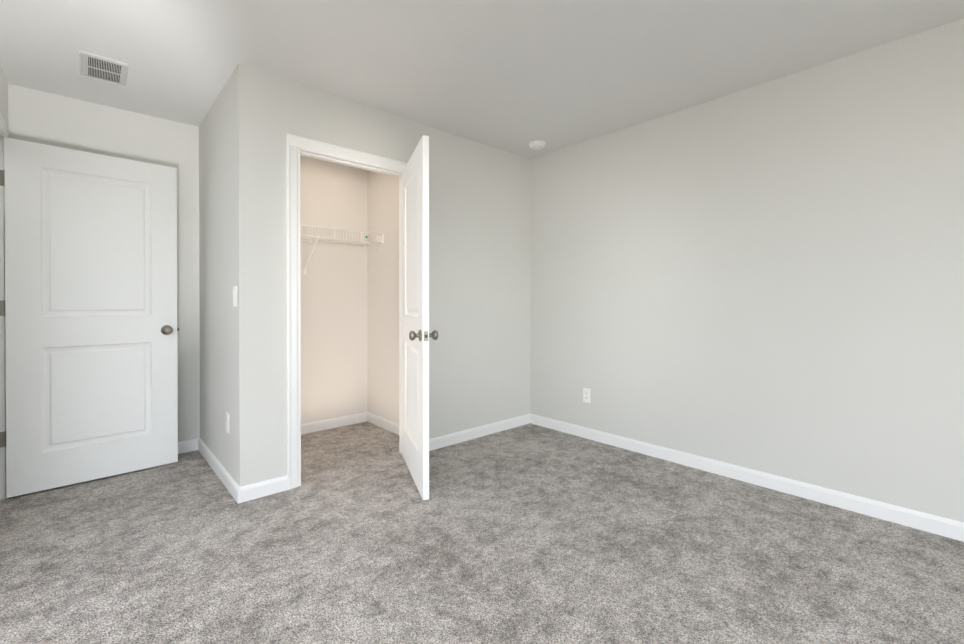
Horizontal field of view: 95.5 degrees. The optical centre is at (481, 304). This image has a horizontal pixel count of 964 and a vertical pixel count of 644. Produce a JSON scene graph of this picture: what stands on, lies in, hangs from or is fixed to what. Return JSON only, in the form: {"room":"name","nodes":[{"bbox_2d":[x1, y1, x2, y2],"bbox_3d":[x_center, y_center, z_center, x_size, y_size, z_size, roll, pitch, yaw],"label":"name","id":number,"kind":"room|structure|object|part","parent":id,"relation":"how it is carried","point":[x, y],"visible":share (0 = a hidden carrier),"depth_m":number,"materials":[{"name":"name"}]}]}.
{"room":"empty bedroom","nodes":[
{"label":"empty bedroom","id":0,"kind":"room"},
{"bbox_2d":[0,63,7,127],"bbox_3d":[-2.559,-0.118,2.224,0.115,2.440,1.060,0,0,-42],"label":"wall","id":1,"kind":"structure","parent":0,"point":[5,100],"depth_m":2.51,"materials":[{"name":"paint"}]},
{"bbox_2d":[0,113,8,498],"bbox_3d":[-2.489,0.045,2.147,0.150,2.115,0.970,0,0,-42],"label":"door frame","id":2,"kind":"structure","parent":1,"relation":"attached to","point":[2,397],"depth_m":2.48,"materials":[{"name":"white wood"}]},
{"bbox_3d":[-2.724,0.022,2.479,0.037,1.571,0.003,0,0,-42],"label":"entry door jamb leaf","id":3,"kind":"part","parent":2,"relation":"part of","materials":[{"name":"white wood"}]},
{"bbox_2d":[3,137,178,497],"bbox_3d":[-2.403,0.072,2.756,0.821,2.030,0.167,0,0,-44],"label":"entry door","id":4,"kind":"structure","parent":1,"relation":"in","point":[91,328],"depth_m":2.70,"materials":[{"name":"white wood"}]},
{"bbox_3d":[-2.698,0.022,2.478,0.012,1.581,0.043,0,0,-44],"label":"entry door hinge","id":5,"kind":"part","parent":4,"relation":"part of","materials":[{"name":"white metal"}]},
{"bbox_3d":[-2.147,0.171,3.007,0.104,0.066,0.167,0,0,-44],"label":"knob","id":6,"kind":"part","parent":4,"relation":"part of","materials":[{"name":"grey metal"}]},
{"bbox_2d":[8,84,199,441],"bbox_3d":[-1.687,-0.127,3.797,3.515,2.440,0.115,0,0,-42],"label":"wall","id":7,"kind":"structure","parent":0,"point":[41,117],"depth_m":3.15,"materials":[{"name":"paint"}]},
{"bbox_2d":[178,439,193,453],"bbox_3d":[-2.508,1.055,2.979,0.960,0.086,0.013,0,0,-42],"label":"baseboard","id":8,"kind":"structure","parent":7,"relation":"attached to","point":[188,445],"depth_m":3.25,"materials":[{"name":"white wood"}]},
{"bbox_2d":[199,73,234,479],"bbox_3d":[-1.741,-0.122,2.955,0.115,2.440,1.065,0,0,-42],"label":"wall","id":9,"kind":"structure","parent":0,"point":[216,212],"depth_m":2.84,"materials":[{"name":"paint"}]},
{"bbox_2d":[194,438,245,503],"bbox_3d":[-1.746,1.056,2.871,0.013,0.086,1.193,0,0,-42],"label":"baseboard","id":10,"kind":"structure","parent":9,"relation":"attached to","point":[238,493],"depth_m":2.72,"materials":[{"name":"white wood"}]},
{"bbox_2d":[226,412,228,432],"bbox_3d":[-1.541,0.710,2.645,0.008,0.115,0.070,0,0,-42],"label":"outlet","id":11,"kind":"object","parent":9,"relation":"attached to","point":[227,422],"visible":1,"depth_m":2.63,"materials":[{"name":"white plastic"}]},
{"bbox_2d":[232,286,236,305],"bbox_3d":[-1.413,-0.049,2.494,0.012,0.115,0.070,0,0,-42],"label":"light switch","id":12,"kind":"object","parent":9,"relation":"attached to","point":[234,291],"visible":0.98,"depth_m":2.48,"materials":[{"name":"white plastic"}]},
{"bbox_2d":[300,155,367,423],"bbox_3d":[-1.522,-0.127,3.787,1.323,2.440,0.120,0,0,-42],"label":"wall","id":13,"kind":"structure","parent":0,"point":[334,332],"depth_m":3.88,"materials":[{"name":"paint"}]},
{"bbox_2d":[301,412,365,433],"bbox_3d":[-1.520,1.051,3.705,1.208,0.086,0.013,0,0,-42],"label":"baseboard","id":14,"kind":"structure","parent":13,"relation":"attached to","point":[310,427],"depth_m":3.87,"materials":[{"name":"white wood"}]},
{"bbox_2d":[300,225,383,273],"bbox_3d":[-1.418,-0.443,3.592,1.198,0.364,0.306,0,0,-42],"label":"shelf","id":15,"kind":"object","parent":13,"relation":"attached to","point":[324,240],"visible":0.6,"depth_m":3.70,"materials":[{"name":"white metal"}]},
{"bbox_2d":[233,64,529,486],"bbox_3d":[-0.490,-0.124,3.285,2.418,2.440,0.115,0,0,-42],"label":"wall","id":16,"kind":"structure","parent":0,"point":[479,276],"depth_m":3.30,"materials":[{"name":"paint"}]},
{"bbox_2d":[246,481,261,495],"bbox_3d":[-1.646,1.055,2.954,0.015,0.086,0.925,0,0,-42],"label":"baseboard","id":17,"kind":"structure","parent":16,"relation":"attached to","point":[255,487],"depth_m":2.49,"materials":[{"name":"white wood"}]},
{"bbox_2d":[286,133,406,489],"bbox_3d":[-0.859,0.066,2.955,0.800,2.065,0.119,0,0,-42],"label":"door frame","id":18,"kind":"structure","parent":16,"relation":"attached to","point":[338,160],"depth_m":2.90,"materials":[{"name":"white wood"}]},
{"bbox_2d":[402,135,437,499],"bbox_3d":[-0.433,0.072,2.789,0.167,2.030,0.765,0,0,-19],"label":"closet door","id":19,"kind":"structure","parent":16,"relation":"in","point":[416,334],"depth_m":2.63,"materials":[{"name":"white wood"}]},
{"bbox_3d":[-0.326,0.174,2.477,0.167,0.066,0.104,0,0,-19],"label":"knob","id":20,"kind":"part","parent":19,"relation":"part of","materials":[{"name":"grey metal"}]},
{"bbox_2d":[429,414,529,450],"bbox_3d":[-0.026,1.051,3.624,1.205,0.086,0.013,0,0,-42],"label":"baseboard","id":21,"kind":"structure","parent":16,"relation":"attached to","point":[465,435],"depth_m":3.60,"materials":[{"name":"white wood"}]},
{"bbox_2d":[367,170,398,423],"bbox_3d":[-0.717,-0.127,3.794,0.115,2.440,0.945,0,0,-42],"label":"wall","id":22,"kind":"structure","parent":0,"point":[383,294],"depth_m":3.88,"materials":[{"name":"paint"}]},
{"bbox_2d":[366,412,398,434],"bbox_3d":[-0.758,1.050,3.751,0.013,0.086,0.925,0,0,-42],"label":"baseboard","id":23,"kind":"structure","parent":22,"relation":"attached to","point":[386,424],"depth_m":3.88,"materials":[{"name":"white wood"}]},
{"bbox_2d":[0,422,963,643],"bbox_3d":[0.290,1.155,1.759,3.537,0.100,5.800,0,0,-42],"label":"floor","id":24,"kind":"structure","parent":0,"point":[530,533],"depth_m":1.91,"materials":[{"name":"carpet"}]},
{"bbox_2d":[0,0,963,158],"bbox_3d":[0.256,-1.385,1.713,3.630,0.100,5.800,0,0,-42],"label":"ceiling","id":25,"kind":"structure","parent":0,"point":[514,76],"depth_m":2.30,"materials":[{"name":"paint"}]},
{"bbox_2d":[79,50,128,86],"bbox_3d":[-2.146,-1.333,2.483,0.205,0.012,0.325,0,0,-42],"label":"ceiling vent","id":26,"kind":"object","parent":25,"relation":"in","point":[102,68],"visible":1,"depth_m":2.47,"materials":[{"name":"white metal"}]},
{"bbox_2d":[528,140,545,149],"bbox_3d":[0.459,-1.327,3.650,0.144,0.038,0.144,0,0,-42],"label":"smoke detector","id":27,"kind":"object","parent":25,"relation":"attached to","point":[537,145],"visible":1,"depth_m":3.61,"materials":[{"name":"white plastic"}]},
{"bbox_2d":[530,18,963,521],"bbox_3d":[1.563,-0.122,2.895,0.115,2.440,5.800,0,0,-42],"label":"wall","id":28,"kind":"structure","parent":0,"point":[767,277],"depth_m":2.58,"materials":[{"name":"paint"}]},
{"bbox_2d":[583,388,590,402],"bbox_3d":[0.859,0.742,3.592,0.008,0.115,0.070,0,0,-42],"label":"outlet","id":29,"kind":"object","parent":28,"relation":"attached to","point":[587,395],"visible":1,"depth_m":3.59,"materials":[{"name":"white plastic"}]},
{"bbox_2d":[530,413,963,541],"bbox_3d":[1.909,1.058,2.420,0.013,0.086,4.390,0,0,-42],"label":"baseboard","id":30,"kind":"structure","parent":28,"relation":"attached to","point":[938,525],"depth_m":2.57,"materials":[{"name":"white wood"}]}
]}

